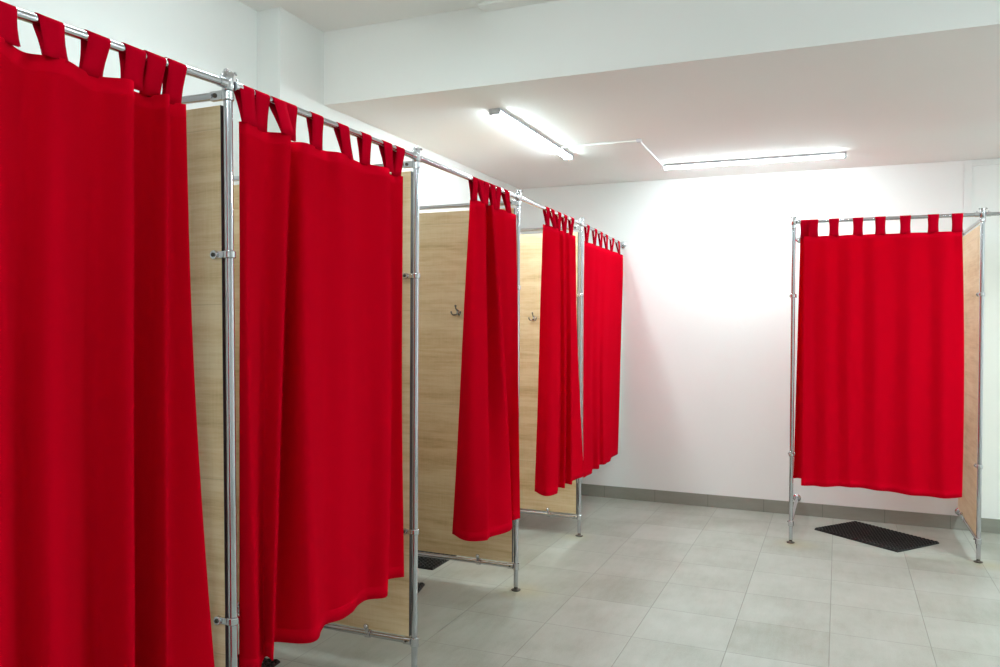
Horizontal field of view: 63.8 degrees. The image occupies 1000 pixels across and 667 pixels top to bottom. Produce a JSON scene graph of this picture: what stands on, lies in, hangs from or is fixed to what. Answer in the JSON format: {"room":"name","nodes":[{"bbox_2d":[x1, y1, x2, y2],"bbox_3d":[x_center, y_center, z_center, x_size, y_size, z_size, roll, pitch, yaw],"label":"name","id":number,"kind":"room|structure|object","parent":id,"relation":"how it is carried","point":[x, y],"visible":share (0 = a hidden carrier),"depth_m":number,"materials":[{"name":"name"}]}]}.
{"room":"fitting room","nodes":[
{"label":"fitting room","id":0,"kind":"room"},
{"bbox_2d":[0,0,518,615],"bbox_3d":[-1.666,-0.099,2.807,0.286,2.914,8.741,1,1,23],"label":"wall","id":1,"kind":"structure","parent":0,"point":[274,52],"depth_m":3.78,"materials":[{"name":"white paint"}]},
{"bbox_2d":[186,105,228,666],"bbox_3d":[-1.243,0.296,2.448,1.032,1.860,0.016,0,0,23],"label":"wall","id":2,"kind":"structure","parent":1,"relation":"attached to","point":[205,130],"depth_m":2.26,"materials":[{"name":"brown wood"}]},
{"bbox_2d":[181,93,211,103],"bbox_3d":[-1.262,-0.670,2.446,0.999,0.056,0.056,1,1,23],"label":"rail","id":3,"kind":"object","parent":2,"relation":"attached to","point":[197,98],"visible":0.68,"depth_m":2.27,"materials":[{"name":"silver metal"}]},
{"bbox_2d":[234,171,412,635],"bbox_3d":[-0.836,0.279,3.416,1.044,1.860,0.016,1,1,23],"label":"wall","id":4,"kind":"structure","parent":1,"relation":"attached to","point":[392,613],"depth_m":3.22,"materials":[{"name":"brown wood"}]},
{"bbox_2d":[233,164,402,181],"bbox_3d":[-0.849,-0.680,3.411,1.011,0.056,0.056,1,1,23],"label":"rail","id":5,"kind":"object","parent":4,"relation":"attached to","point":[235,178],"visible":0.16,"depth_m":3.53,"materials":[{"name":"silver metal"}]},
{"bbox_2d":[237,602,402,642],"bbox_3d":[-0.854,1.220,3.433,1.022,0.074,0.057,1,1,23],"label":"rail","id":6,"kind":"object","parent":4,"relation":"attached to","point":[367,632],"visible":0.44,"depth_m":3.29,"materials":[{"name":"silver metal"}]},
{"bbox_2d":[412,208,514,561],"bbox_3d":[-0.348,0.269,4.393,0.912,1.860,0.016,1,1,23],"label":"wall","id":7,"kind":"structure","parent":1,"relation":"attached to","point":[443,236],"depth_m":4.37,"materials":[{"name":"brown wood"}]},
{"bbox_2d":[450,305,460,315],"bbox_3d":[-0.233,-0.125,4.313,0.064,0.059,0.038,1,1,23],"label":"coat hook","id":8,"kind":"object","parent":7,"relation":"attached to","point":[457,311],"visible":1,"depth_m":4.31,"materials":[{"name":"silver metal"}]},
{"bbox_2d":[419,201,503,209],"bbox_3d":[-0.361,-0.690,4.389,0.879,0.056,0.056,1,1,23],"label":"rail","id":9,"kind":"object","parent":7,"relation":"attached to","point":[464,205],"visible":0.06,"depth_m":4.35,"materials":[{"name":"silver metal"}]},
{"bbox_2d":[418,552,506,567],"bbox_3d":[-0.366,1.211,4.410,0.890,0.074,0.057,1,1,23],"label":"rail","id":10,"kind":"object","parent":7,"relation":"attached to","point":[478,561],"visible":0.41,"depth_m":4.32,"materials":[{"name":"silver metal"}]},
{"bbox_2d":[519,232,578,513],"bbox_3d":[0.099,0.258,5.474,0.896,1.860,0.016,1,1,23],"label":"partition panel","id":11,"kind":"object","parent":1,"relation":"attached to","point":[565,500],"depth_m":5.42,"materials":[{"name":"brown wood"}]},
{"bbox_2d":[520,227,568,231],"bbox_3d":[0.086,-0.701,5.470,0.863,0.056,0.056,1,1,23],"label":"rail","id":12,"kind":"object","parent":11,"relation":"attached to","point":[523,229],"visible":0.06,"depth_m":5.41,"materials":[{"name":"silver metal"}]},
{"bbox_2d":[520,508,571,517],"bbox_3d":[0.081,1.200,5.491,0.874,0.074,0.057,1,1,23],"label":"rail","id":13,"kind":"object","parent":11,"relation":"attached to","point":[548,513],"visible":0.46,"depth_m":5.38,"materials":[{"name":"silver metal"}]},
{"bbox_2d":[237,0,999,188],"bbox_3d":[0.933,-1.388,1.644,5.854,0.479,8.841,1,1,23],"label":"ceiling","id":14,"kind":"structure","parent":0,"point":[879,82],"depth_m":3.92,"materials":[{"name":"white paint"}]},
{"bbox_2d":[471,0,557,11],"bbox_3d":[1.280,-1.530,3.195,3.022,0.030,0.110,1,1,23],"label":"trim","id":15,"kind":"structure","parent":14,"relation":"attached to","point":[485,5],"depth_m":3.73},
{"bbox_2d":[489,108,572,159],"bbox_3d":[0.215,-1.175,4.808,0.068,0.033,1.260,1,1,23],"label":"fluorescent light","id":16,"kind":"object","parent":14,"relation":"in","point":[500,113],"visible":1,"depth_m":4.66,"materials":[{"name":"grey plastic"}]},
{"bbox_2d":[560,139,663,165],"bbox_3d":[0.779,-1.188,5.389,0.526,0.016,0.831,1,1,23],"label":"cable conduit","id":17,"kind":"object","parent":14,"relation":"attached to","point":[636,140],"visible":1,"depth_m":5.03,"materials":[{"name":"white plastic"}]},
{"bbox_2d":[662,151,846,170],"bbox_3d":[1.716,-1.176,5.490,1.200,0.033,0.068,1,1,23],"label":"fluorescent light","id":18,"kind":"object","parent":14,"relation":"in","point":[832,154],"visible":1,"depth_m":5.46,"materials":[{"name":"grey plastic"}]},
{"bbox_2d":[238,495,999,666],"bbox_3d":[0.937,1.436,1.725,6.054,0.100,9.141,1,1,23],"label":"floor","id":19,"kind":"structure","parent":0,"point":[645,583],"depth_m":4.08,"materials":[{"name":"tile"}]},
{"bbox_2d":[210,68,239,666],"bbox_3d":[-0.765,0.320,2.247,0.083,2.102,0.050,0,0,23],"label":"support post","id":20,"kind":"object","parent":19,"relation":"on","point":[226,95],"visible":0.91,"depth_m":2.23,"materials":[{"name":"silver metal"}]},
{"bbox_2d":[16,7,228,87],"bbox_3d":[-0.962,-0.668,1.733,0.028,0.079,1.046,1,1,23],"label":"curtain rod","id":21,"kind":"object","parent":20,"relation":"attached to","point":[23,15],"visible":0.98,"depth_m":1.86,"materials":[{"name":"silver metal"}]},
{"bbox_2d":[0,1,214,666],"bbox_3d":[-0.932,0.152,1.792,0.124,1.689,0.843,1,1,23],"label":"curtain","id":22,"kind":"object","parent":21,"relation":"hanging from","point":[103,554],"visible":0.99,"depth_m":1.86,"materials":[{"name":"red fabric"}]},
{"bbox_2d":[217,73,228,87],"bbox_3d":[-0.763,-0.694,2.203,0.028,0.036,0.026,1,1,23],"label":"socket","id":23,"kind":"object","parent":21,"relation":"attached to","point":[223,82],"depth_m":2.19,"materials":[{"name":"silver metal"}]},
{"bbox_2d":[234,79,416,159],"bbox_3d":[-0.542,-0.701,2.712,0.028,0.036,1.015,1,1,24],"label":"curtain rod","id":24,"kind":"object","parent":20,"relation":"attached to","point":[301,112],"visible":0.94,"depth_m":2.67,"materials":[{"name":"silver metal"}]},
{"bbox_2d":[234,79,243,92],"bbox_3d":[-0.740,-0.696,2.258,0.028,0.036,0.025,1,1,23],"label":"socket","id":25,"kind":"object","parent":24,"relation":"attached to","point":[237,86],"depth_m":2.25,"materials":[{"name":"silver metal"}]},
{"bbox_2d":[234,84,404,666],"bbox_3d":[-0.552,0.130,2.694,0.136,1.679,0.941,1,1,23],"label":"curtain","id":26,"kind":"object","parent":24,"relation":"hanging from","point":[321,530],"visible":1,"depth_m":2.53,"materials":[{"name":"red fabric"}]},
{"bbox_2d":[410,150,416,159],"bbox_3d":[-0.344,-0.705,3.166,0.028,0.036,0.025,1,1,23],"label":"socket","id":27,"kind":"object","parent":24,"relation":"attached to","point":[413,156],"depth_m":3.15,"materials":[{"name":"silver metal"}]},
{"bbox_2d":[238,654,279,666],"bbox_3d":[-1.177,1.350,3.076,0.395,0.014,0.592,1,1,16],"label":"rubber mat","id":28,"kind":"object","parent":19,"relation":"on","point":[266,662],"visible":0.14,"depth_m":3.28,"materials":[{"name":"black rubber"}]},
{"bbox_2d":[402,146,421,666],"bbox_3d":[-0.353,0.309,3.212,0.083,2.102,0.050,1,1,23],"label":"support post","id":29,"kind":"object","parent":19,"relation":"on","point":[413,641],"visible":0.93,"depth_m":3.20,"materials":[{"name":"silver metal"}]},
{"bbox_2d":[420,155,518,198],"bbox_3d":[-0.119,-0.711,3.695,0.028,0.036,1.054,1,1,23],"label":"curtain rod","id":30,"kind":"object","parent":29,"relation":"attached to","point":[427,161],"visible":0.8,"depth_m":3.46,"materials":[{"name":"silver metal"}]},
{"bbox_2d":[452,176,519,540],"bbox_3d":[-0.025,0.124,3.927,0.238,1.693,0.538,1,1,42],"label":"curtain","id":31,"kind":"object","parent":30,"relation":"hanging from","point":[487,479],"visible":0.99,"depth_m":3.84,"materials":[{"name":"red fabric"}]},
{"bbox_2d":[418,582,424,592],"bbox_3d":[-0.633,1.341,4.036,0.367,0.014,0.592,0,1,10],"label":"rubber mat","id":32,"kind":"object","parent":19,"relation":"on","point":[421,585],"visible":0.02,"depth_m":4.25,"materials":[{"name":"black rubber"}]},
{"bbox_2d":[418,550,456,569],"bbox_3d":[-0.430,1.331,4.910,0.367,0.014,0.620,1,1,23],"label":"rubber mat","id":33,"kind":"object","parent":19,"relation":"on","point":[428,563],"visible":0.16,"depth_m":4.68,"materials":[{"name":"black rubber"}]},
{"bbox_2d":[507,189,521,591],"bbox_3d":[0.074,0.299,4.215,0.083,2.102,0.050,1,1,23],"label":"support post","id":34,"kind":"object","parent":19,"relation":"on","point":[517,202],"visible":0.56,"depth_m":4.20,"materials":[{"name":"silver metal"}]},
{"bbox_2d":[521,196,581,224],"bbox_3d":[0.315,-0.721,4.738,0.028,0.036,1.135,1,1,22],"label":"curtain rod","id":35,"kind":"object","parent":34,"relation":"attached to","point":[523,199],"visible":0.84,"depth_m":4.51,"materials":[{"name":"silver metal"}]},
{"bbox_2d":[535,207,583,495],"bbox_3d":[0.368,0.105,4.936,0.139,1.675,0.760,1,1,23],"label":"curtain","id":36,"kind":"object","parent":35,"relation":"hanging from","point":[559,450],"visible":0.99,"depth_m":4.75,"materials":[{"name":"red fabric"}]},
{"bbox_2d":[572,217,583,536],"bbox_3d":[0.514,0.288,5.300,0.083,2.102,0.050,1,1,23],"label":"support post","id":37,"kind":"object","parent":19,"relation":"on","point":[580,228],"visible":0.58,"depth_m":5.28,"materials":[{"name":"silver metal"}]},
{"bbox_2d":[584,223,625,247],"bbox_3d":[0.763,-0.713,5.861,0.052,0.074,1.214,1,1,21],"label":"curtain rod","id":38,"kind":"object","parent":37,"relation":"attached to","point":[622,244],"visible":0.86,"depth_m":5.93,"materials":[{"name":"silver metal"}]},
{"bbox_2d":[583,225,622,477],"bbox_3d":[0.771,0.108,5.891,0.037,1.694,1.201,1,1,21],"label":"curtain","id":39,"kind":"object","parent":38,"relation":"hanging from","point":[603,267],"visible":0.98,"depth_m":5.81,"materials":[{"name":"red fabric"}]},
{"bbox_2d":[787,216,797,543],"bbox_3d":[1.886,0.297,5.178,0.050,2.102,0.083,1,1,23],"label":"support post","id":40,"kind":"object","parent":19,"relation":"on","point":[793,295],"visible":1,"depth_m":5.15,"materials":[{"name":"silver metal"}]},
{"bbox_2d":[797,211,979,223],"bbox_3d":[2.368,-0.713,4.947,1.014,0.036,0.028,1,1,23],"label":"curtain rod","id":41,"kind":"object","parent":40,"relation":"attached to","point":[976,214],"visible":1,"depth_m":4.91,"materials":[{"name":"silver metal"}]},
{"bbox_2d":[793,213,963,498],"bbox_3d":[2.367,0.131,5.067,0.962,1.709,0.260,1,1,23],"label":"curtain","id":42,"kind":"object","parent":41,"relation":"hanging from","point":[879,406],"visible":1,"depth_m":4.95,"materials":[{"name":"red fabric"}]},
{"bbox_2d":[814,521,938,551],"bbox_3d":[2.491,1.341,5.335,0.423,0.014,0.620,0,1,-29],"label":"rubber mat","id":43,"kind":"object","parent":19,"relation":"on","point":[869,534],"visible":1,"depth_m":5.29,"materials":[{"name":"black rubber"}]},
{"bbox_2d":[973,207,987,562],"bbox_3d":[2.853,0.307,4.771,0.050,2.102,0.083,1,1,23],"label":"support post","id":44,"kind":"object","parent":19,"relation":"on","point":[978,541],"visible":1,"depth_m":4.75,"materials":[{"name":"silver metal"}]},
{"bbox_2d":[986,210,999,216],"bbox_3d":[3.340,-0.702,4.543,1.021,0.036,0.028,1,1,22],"label":"curtain rod","id":45,"kind":"object","parent":44,"relation":"attached to","point":[988,214],"visible":1,"depth_m":4.72,"materials":[{"name":"silver metal"}]},
{"bbox_2d":[520,158,999,518],"bbox_3d":[2.735,-0.112,5.776,5.518,2.914,0.150,1,1,23],"label":"wall","id":46,"kind":"structure","parent":0,"point":[704,403],"depth_m":6.11,"materials":[{"name":"white paint"}]},
{"bbox_2d":[577,483,999,533],"bbox_3d":[2.700,1.298,5.718,5.509,0.095,0.010,1,1,23],"label":"baseboard","id":47,"kind":"structure","parent":46,"relation":"attached to","point":[988,525],"depth_m":5.95,"materials":[{"name":"tile"}]},
{"bbox_2d":[793,494,800,519],"bbox_3d":[2.043,1.219,5.576,0.056,0.056,0.782,1,1,23],"label":"rail","id":48,"kind":"object","parent":46,"relation":"attached to","point":[796,497],"visible":0.84,"depth_m":5.79,"materials":[{"name":"silver metal"}]},
{"bbox_2d":[796,229,799,242],"bbox_3d":[2.056,-0.691,5.557,0.056,0.056,0.771,1,1,23],"label":"rail","id":49,"kind":"object","parent":46,"relation":"attached to","point":[797,232],"visible":0.52,"depth_m":5.69,"materials":[{"name":"silver metal"}]},
{"bbox_2d":[958,225,979,534],"bbox_3d":[3.010,0.278,5.143,0.016,1.860,0.804,1,1,23],"label":"partition panel","id":50,"kind":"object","parent":46,"relation":"attached to","point":[967,504],"depth_m":5.05,"materials":[{"name":"brown wood"}]},
{"bbox_2d":[955,508,975,537],"bbox_3d":[3.010,1.220,5.168,0.057,0.074,0.782,1,1,23],"label":"rail","id":51,"kind":"object","parent":50,"relation":"attached to","point":[957,512],"visible":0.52,"depth_m":5.27,"materials":[{"name":"silver metal"}]},
{"bbox_2d":[962,220,979,236],"bbox_3d":[3.023,-0.681,5.149,0.056,0.056,0.771,1,1,23],"label":"rail","id":52,"kind":"object","parent":50,"relation":"attached to","point":[977,222],"visible":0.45,"depth_m":5.14,"materials":[{"name":"silver metal"}]},
{"bbox_2d":[963,160,999,233],"bbox_3d":[4.022,0.049,5.147,1.854,2.422,0.012,1,1,23],"label":"trim","id":53,"kind":"structure","parent":46,"relation":"attached to","point":[967,208],"depth_m":5.48,"materials":[{"name":"white paint"}]}
]}

